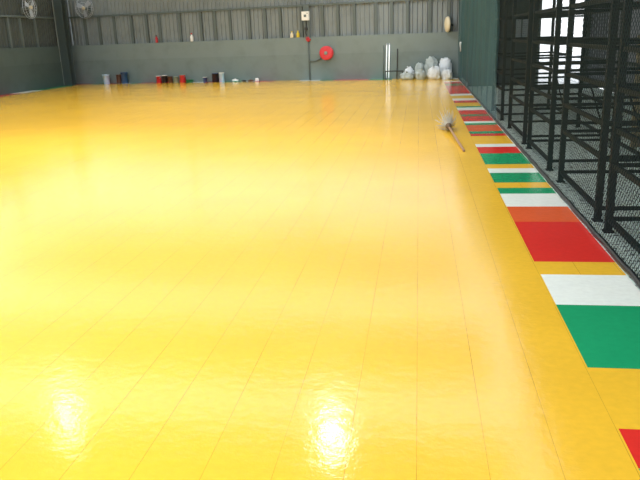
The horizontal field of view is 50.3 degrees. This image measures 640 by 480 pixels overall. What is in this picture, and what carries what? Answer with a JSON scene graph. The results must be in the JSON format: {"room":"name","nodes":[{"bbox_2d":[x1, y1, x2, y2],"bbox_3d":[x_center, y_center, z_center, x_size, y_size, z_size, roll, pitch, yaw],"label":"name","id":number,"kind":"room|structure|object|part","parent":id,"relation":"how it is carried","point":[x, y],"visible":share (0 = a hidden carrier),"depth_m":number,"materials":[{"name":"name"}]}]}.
{"room":"indoor sports hall","nodes":[
{"label":"indoor sports hall","id":0,"kind":"room"},
{"bbox_2d":[0,0,63,94],"bbox_3d":[-13.779,-6.155,21.445,0.262,4.100,24.000,0,17,8],"label":"wall","id":1,"kind":"structure","parent":0,"point":[29,48],"depth_m":29.40,"materials":[{"name":"metal"}]},
{"bbox_3d":[-13.816,-7.113,21.159,0.080,0.080,24.000,0,17,8],"label":"rail","id":2,"kind":"part","parent":1,"relation":"part of","materials":[{"name":"grey metal"}]},
{"bbox_2d":[21,0,36,18],"bbox_3d":[-12.461,-9.883,28.985,0.501,0.936,0.936,0,17,8],"label":"wall fan","id":3,"kind":"object","parent":1,"relation":"attached to","point":[27,6],"visible":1,"depth_m":29.00,"materials":[{"name":"silver metal"}]},
{"bbox_3d":[-13.602,-4.708,21.858,0.012,1.080,24.000,0,17,8],"label":"panel","id":4,"kind":"part","parent":1,"relation":"part of","materials":[{"name":"paint"}]},
{"bbox_2d":[65,0,73,47],"bbox_3d":[-12.163,-9.636,32.920,0.365,4.100,0.500,0,17,8],"label":"trim","id":5,"kind":"structure","parent":1,"relation":"attached to","point":[66,1],"depth_m":32.69,"materials":[{"name":"grey metal"}]},
{"bbox_2d":[68,0,461,83],"bbox_3d":[-3.152,-9.096,29.990,18.615,4.100,0.262,4,18,18],"label":"wall","id":6,"kind":"structure","parent":0,"point":[246,40],"depth_m":29.92,"materials":[{"name":"paint"}]},
{"bbox_2d":[75,0,92,18],"bbox_3d":[-10.958,-10.861,31.939,0.936,0.936,0.501,4,18,18],"label":"wall fan","id":7,"kind":"object","parent":6,"relation":"attached to","point":[85,7],"visible":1,"depth_m":31.80,"materials":[{"name":"silver metal"}]},
{"bbox_3d":[-3.188,-10.083,29.697,18.615,0.080,0.080,4,17,18],"label":"rail","id":8,"kind":"part","parent":6,"relation":"part of","materials":[{"name":"grey metal"}]},
{"bbox_3d":[-3.138,-7.615,30.308,18.615,1.080,0.012,4,17,18],"label":"panel","id":9,"kind":"part","parent":6,"relation":"part of","materials":[{"name":"paint"}]},
{"bbox_2d":[301,4,309,36],"bbox_3d":[-0.601,-9.244,28.785,0.320,1.310,0.185,4,18,18],"label":"electrical box","id":10,"kind":"object","parent":6,"relation":"attached to","point":[305,15],"visible":1,"depth_m":28.74,"materials":[{"name":"white plastic"}]},
{"bbox_2d":[319,46,333,59],"bbox_3d":[0.278,-7.912,28.849,0.570,0.570,0.292,4,18,18],"label":"hose reel","id":11,"kind":"object","parent":6,"relation":"attached to","point":[326,52],"visible":1,"depth_m":28.76,"materials":[{"name":"red metal"}]},
{"bbox_2d":[444,16,452,31],"bbox_3d":[5.127,-8.568,27.084,0.331,0.620,0.620,-4,17,-5],"label":"wall fan","id":12,"kind":"object","parent":6,"relation":"attached to","point":[447,24],"visible":1,"depth_m":26.91,"materials":[{"name":"beige plastic"}]},
{"bbox_2d":[0,78,639,479],"bbox_3d":[-5.379,-2.529,15.418,18.145,0.001,35.200,0,17,8],"label":"floor","id":13,"kind":"structure","parent":0,"point":[290,279],"depth_m":4.90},
{"bbox_2d":[52,0,76,85],"bbox_3d":[-11.922,-9.344,31.734,0.520,4.200,0.370,4,17,18],"label":"steel column","id":14,"kind":"structure","parent":13,"relation":"on","point":[59,6],"depth_m":31.71,"materials":[{"name":"grey metal"}]},
{"bbox_2d":[102,74,109,83],"bbox_3d":[-10.147,-7.633,32.376,0.362,0.430,0.354,4,18,18],"label":"bucket","id":15,"kind":"object","parent":13,"relation":"on","point":[106,79],"visible":0.98,"depth_m":32.27,"materials":[{"name":"white plastic"}]},
{"bbox_2d":[116,74,121,83],"bbox_3d":[-9.486,-7.601,32.210,0.265,0.416,0.265,4,17,18],"label":"paint can","id":16,"kind":"object","parent":13,"relation":"on","point":[118,77],"visible":1,"depth_m":32.12,"materials":[{"name":"brown metal"}]},
{"bbox_2d":[120,72,128,83],"bbox_3d":[-9.204,-7.633,32.102,0.339,0.520,0.339,4,18,18],"label":"drum","id":17,"kind":"object","parent":13,"relation":"on","point":[124,76],"visible":1,"depth_m":31.99,"materials":[{"name":"blue plastic"}]},
{"bbox_2d":[156,76,161,82],"bbox_3d":[-7.444,-7.424,31.528,0.259,0.322,0.254,4,18,18],"label":"paint can","id":18,"kind":"object","parent":13,"relation":"on","point":[158,78],"visible":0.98,"depth_m":31.44,"materials":[{"name":"red metal"}]},
{"bbox_2d":[162,75,167,82],"bbox_3d":[-7.154,-7.422,31.449,0.254,0.343,0.254,4,17,18],"label":"paint can","id":19,"kind":"object","parent":13,"relation":"on","point":[164,77],"visible":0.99,"depth_m":31.36,"materials":[{"name":"black metal"}]},
{"bbox_2d":[167,76,172,82],"bbox_3d":[-6.878,-7.362,31.305,0.254,0.291,0.254,4,17,18],"label":"paint can","id":20,"kind":"object","parent":13,"relation":"on","point":[170,78],"visible":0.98,"depth_m":31.21,"materials":[{"name":"brown metal"}]},
{"bbox_2d":[173,76,178,82],"bbox_3d":[-6.603,-7.358,31.276,0.244,0.281,0.244,4,17,18],"label":"paint can","id":21,"kind":"object","parent":13,"relation":"on","point":[175,78],"visible":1,"depth_m":31.19,"materials":[{"name":"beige metal"}]},
{"bbox_2d":[179,74,185,82],"bbox_3d":[-6.269,-7.367,31.135,0.300,0.354,0.297,4,18,18],"label":"paint can","id":22,"kind":"object","parent":13,"relation":"on","point":[182,77],"visible":1,"depth_m":31.04,"materials":[{"name":"red metal"}]},
{"bbox_2d":[211,73,218,81],"bbox_3d":[-4.703,-7.302,30.651,0.318,0.395,0.318,4,18,18],"label":"drum","id":23,"kind":"object","parent":13,"relation":"on","point":[215,78],"visible":0.98,"depth_m":30.54,"materials":[{"name":"black plastic"}]},
{"bbox_2d":[219,72,224,81],"bbox_3d":[-4.388,-7.268,30.463,0.244,0.416,0.244,4,17,18],"label":"canister","id":24,"kind":"object","parent":13,"relation":"on","point":[221,74],"visible":1,"depth_m":30.38,"materials":[{"name":"white plastic"}]},
{"bbox_2d":[306,37,320,79],"bbox_3d":[-0.260,-7.760,29.169,0.658,1.804,0.139,4,17,18],"label":"riser pipe","id":25,"kind":"object","parent":13,"relation":"on","point":[308,39],"visible":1,"depth_m":29.21,"materials":[{"name":"grey metal"}]},
{"bbox_2d":[383,45,383,78],"bbox_3d":[2.634,-7.361,28.259,0.044,1.349,0.157,4,18,18],"label":"stick","id":26,"kind":"object","parent":13,"relation":"on","point":[383,45],"visible":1,"depth_m":28.24,"materials":[{"name":"grey paint"}]},
{"bbox_2d":[386,44,386,78],"bbox_3d":[2.747,-7.379,28.183,0.038,1.420,0.215,4,18,18],"label":"fluorescent tube","id":27,"kind":"object","parent":13,"relation":"on","point":[386,44],"visible":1,"depth_m":28.16,"materials":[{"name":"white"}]},
{"bbox_2d":[388,43,389,78],"bbox_3d":[2.851,-7.373,28.148,0.044,1.420,0.219,4,17,18],"label":"fluorescent tube","id":28,"kind":"object","parent":13,"relation":"on","point":[389,43],"visible":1,"depth_m":28.12,"materials":[{"name":"white glass"}]},
{"bbox_2d":[385,70,402,79],"bbox_3d":[3.041,-6.777,28.004,0.760,0.352,0.160,4,18,18],"label":"rail","id":29,"kind":"object","parent":13,"relation":"on","point":[397,70],"visible":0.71,"depth_m":27.95,"materials":[{"name":"black metal"}]},
{"bbox_2d":[400,71,413,79],"bbox_3d":[3.495,-6.627,27.435,0.573,0.357,0.347,4,17,18],"label":"plastic sack","id":30,"kind":"object","parent":13,"relation":"on","point":[404,76],"visible":0.99,"depth_m":27.32,"materials":[{"name":"white plastic"}]},
{"bbox_2d":[404,66,413,73],"bbox_3d":[3.651,-6.844,27.867,0.406,0.516,0.330,4,17,18],"label":"plastic sack","id":31,"kind":"object","parent":13,"relation":"on","point":[409,69],"visible":0.48,"depth_m":27.74,"materials":[{"name":"white plastic"}]},
{"bbox_2d":[414,62,423,76],"bbox_3d":[4.048,-6.889,27.721,0.433,0.657,0.340,4,18,18],"label":"plastic sack","id":32,"kind":"object","parent":13,"relation":"on","point":[418,66],"visible":0.45,"depth_m":27.56,"materials":[{"name":"white plastic"}]},
{"bbox_2d":[415,68,425,79],"bbox_3d":[4.019,-6.634,27.250,0.471,0.441,0.342,4,17,18],"label":"plastic sack","id":33,"kind":"object","parent":13,"relation":"on","point":[420,74],"visible":1,"depth_m":27.14,"materials":[{"name":"white plastic"}]},
{"bbox_2d":[424,56,437,78],"bbox_3d":[4.494,-6.971,27.536,0.565,0.888,0.351,4,18,18],"label":"plastic sack","id":34,"kind":"object","parent":13,"relation":"on","point":[431,61],"visible":0.6,"depth_m":27.37,"materials":[{"name":"white plastic"}]},
{"bbox_2d":[427,66,440,79],"bbox_3d":[4.524,-6.643,27.054,0.539,0.534,0.330,4,18,18],"label":"plastic sack","id":35,"kind":"object","parent":13,"relation":"on","point":[434,73],"visible":1,"depth_m":26.94,"materials":[{"name":"white plastic"}]},
{"bbox_2d":[439,57,451,78],"bbox_3d":[5.030,-6.908,27.366,0.537,0.826,0.328,2,17,13],"label":"plastic sack","id":36,"kind":"object","parent":13,"relation":"on","point":[445,62],"visible":0.59,"depth_m":27.21,"materials":[{"name":"white plastic"}]},
{"bbox_2d":[442,68,452,78],"bbox_3d":[5.018,-6.575,26.927,0.426,0.441,0.370,4,17,18],"label":"plastic sack","id":37,"kind":"object","parent":13,"relation":"on","point":[446,73],"visible":1,"depth_m":26.81,"materials":[{"name":"white plastic"}]},
{"bbox_2d":[435,108,464,151],"bbox_3d":[2.326,-1.973,11.886,0.421,0.403,2.874,-1,17,5],"label":"mop","id":38,"kind":"object","parent":13,"relation":"on","point":[449,123],"visible":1,"depth_m":12.83,"materials":[{"name":"beige fabric"}]},
{"bbox_3d":[2.317,-1.751,11.645,0.038,0.116,2.286,-1,17,5],"label":"handle","id":39,"kind":"part","parent":38,"relation":"part of","materials":[{"name":"brown wood"}]},
{"bbox_2d":[462,0,590,85],"bbox_3d":[7.196,-8.312,24.498,3.905,5.000,5.200,0,17,8],"label":"wall","id":40,"kind":"structure","parent":0,"point":[523,1],"depth_m":22.49,"materials":[{"name":"black metal"}]},
{"bbox_2d":[516,19,527,36],"bbox_3d":[6.578,-6.894,22.238,0.550,0.660,0.070,0,17,8],"label":"window","id":41,"kind":"structure","parent":40,"relation":"in","point":[522,20],"depth_m":22.23,"materials":[{"name":"grey glass"}]},
{"bbox_2d":[536,0,583,81],"bbox_3d":[7.869,-6.813,22.191,1.480,3.400,0.250,0,17,8],"label":"door","id":42,"kind":"structure","parent":40,"relation":"in","point":[540,0],"depth_m":22.13,"materials":[{"name":"grey metal"}]},
{"bbox_2d":[461,55,639,290],"bbox_3d":[10.992,-4.962,21.692,12.455,0.078,53.000,0,17,8],"label":"floor","id":43,"kind":"structure","parent":0,"point":[517,87],"depth_m":9.74,"materials":[{"name":"grey concrete"}]},
{"bbox_2d":[457,0,499,119],"bbox_3d":[4.514,-6.686,20.079,0.192,4.601,14.252,0,17,8],"label":"safety net","id":44,"kind":"object","parent":43,"relation":"on","point":[464,47],"visible":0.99,"depth_m":17.71,"materials":[{"name":"teal"}]},
{"bbox_2d":[491,0,567,120],"bbox_3d":[4.458,-4.133,14.505,1.330,2.903,1.930,0,17,8],"label":"storage rack","id":45,"kind":"object","parent":43,"relation":"on","point":[554,1],"visible":0.26,"depth_m":14.12,"materials":[{"name":"black metal"}]},
{"bbox_3d":[3.970,-4.408,15.462,0.060,2.888,0.062,0,17,8],"label":"post","id":46,"kind":"part","parent":45,"relation":"part of","materials":[{"name":"black metal"}]},
{"bbox_3d":[3.717,-3.879,13.718,0.060,2.888,0.062,0,17,8],"label":"post","id":47,"kind":"part","parent":45,"relation":"part of","materials":[{"name":"black metal"}]},
{"bbox_3d":[5.198,-4.401,15.286,0.060,2.888,0.062,0,17,8],"label":"post","id":48,"kind":"part","parent":45,"relation":"part of","materials":[{"name":"black metal"}]},
{"bbox_2d":[507,0,608,143],"bbox_3d":[4.026,-3.230,11.529,1.330,2.903,2.010,0,17,8],"label":"storage rack","id":49,"kind":"object","parent":43,"relation":"on","point":[515,2],"visible":0.35,"depth_m":11.73,"materials":[{"name":"black metal"}]},
{"bbox_3d":[3.544,-3.516,12.524,0.060,2.888,0.062,0,17,8],"label":"post","id":50,"kind":"part","parent":49,"relation":"part of","materials":[{"name":"black metal"}]},
{"bbox_3d":[3.280,-2.964,10.704,0.060,2.888,0.062,0,17,8],"label":"post","id":51,"kind":"part","parent":49,"relation":"part of","materials":[{"name":"black metal"}]},
{"bbox_3d":[4.771,-3.509,12.348,0.060,2.888,0.062,0,17,8],"label":"post","id":52,"kind":"part","parent":49,"relation":"part of","materials":[{"name":"black metal"}]},
{"bbox_2d":[495,0,639,289],"bbox_3d":[2.453,-2.406,5.983,0.056,4.601,15.402,0,17,8],"label":"safety net","id":53,"kind":"object","parent":43,"relation":"on","point":[606,245],"visible":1,"depth_m":6.57,"materials":[{"name":"black fabric"}]},
{"bbox_2d":[525,0,639,170],"bbox_3d":[3.706,-2.561,9.325,1.330,2.903,1.860,0,17,8],"label":"storage rack","id":54,"kind":"object","parent":43,"relation":"on","point":[561,2],"visible":0.38,"depth_m":9.31,"materials":[{"name":"black metal"}]},
{"bbox_3d":[3.214,-2.826,10.249,0.060,2.888,0.062,0,17,8],"label":"post","id":55,"kind":"part","parent":54,"relation":"part of","materials":[{"name":"black metal"}]},
{"bbox_3d":[2.970,-2.317,8.571,0.060,2.888,0.062,0,17,8],"label":"post","id":56,"kind":"part","parent":54,"relation":"part of","materials":[{"name":"black metal"}]},
{"bbox_3d":[4.441,-2.819,10.073,0.060,2.888,0.062,0,17,8],"label":"post","id":57,"kind":"part","parent":54,"relation":"part of","materials":[{"name":"black metal"}]},
{"bbox_2d":[556,0,639,221],"bbox_3d":[3.357,-1.832,6.923,1.330,2.903,1.890,0,17,8],"label":"storage rack","id":58,"kind":"object","parent":43,"relation":"on","point":[574,2],"visible":0.56,"depth_m":6.85,"materials":[{"name":"black metal"}]},
{"bbox_3d":[2.867,-2.101,7.861,0.060,2.888,0.062,0,17,8],"label":"post","id":59,"kind":"part","parent":58,"relation":"part of","materials":[{"name":"black metal"}]},
{"bbox_3d":[2.619,-1.583,6.154,0.060,2.888,0.062,0,17,8],"label":"post","id":60,"kind":"part","parent":58,"relation":"part of","materials":[{"name":"black metal"}]},
{"bbox_2d":[601,0,639,253],"bbox_3d":[3.047,-1.183,4.785,1.330,2.903,2.020,0,17,8],"label":"storage rack","id":61,"kind":"object","parent":43,"relation":"on","point":[625,26],"visible":0.54,"depth_m":5.82,"materials":[{"name":"black metal"}]},
{"bbox_3d":[2.566,-1.471,5.785,0.060,2.888,0.062,0,17,8],"label":"post","id":62,"kind":"part","parent":61,"relation":"part of","materials":[{"name":"black metal"}]},
{"bbox_2d":[630,35,639,146],"bbox_3d":[4.931,-2.231,10.253,0.420,1.649,0.137,-3,17,-3],"label":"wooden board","id":63,"kind":"object","parent":43,"relation":"on","point":[639,35],"visible":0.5,"depth_m":10.27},
{"bbox_2d":[588,2,610,88],"bbox_3d":[6.878,-3.028,9.267,0.050,3.600,27.000,0,17,8],"label":"wall","id":64,"kind":"structure","parent":0,"point":[608,14],"depth_m":20.91,"materials":[{"name":"black metal"}]},
{"bbox_2d":[612,0,639,95],"bbox_3d":[7.776,-4.457,15.877,0.055,2.500,6.480,0,17,8],"label":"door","id":65,"kind":"structure","parent":64,"relation":"in","point":[620,0],"depth_m":17.46,"materials":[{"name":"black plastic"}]}
]}

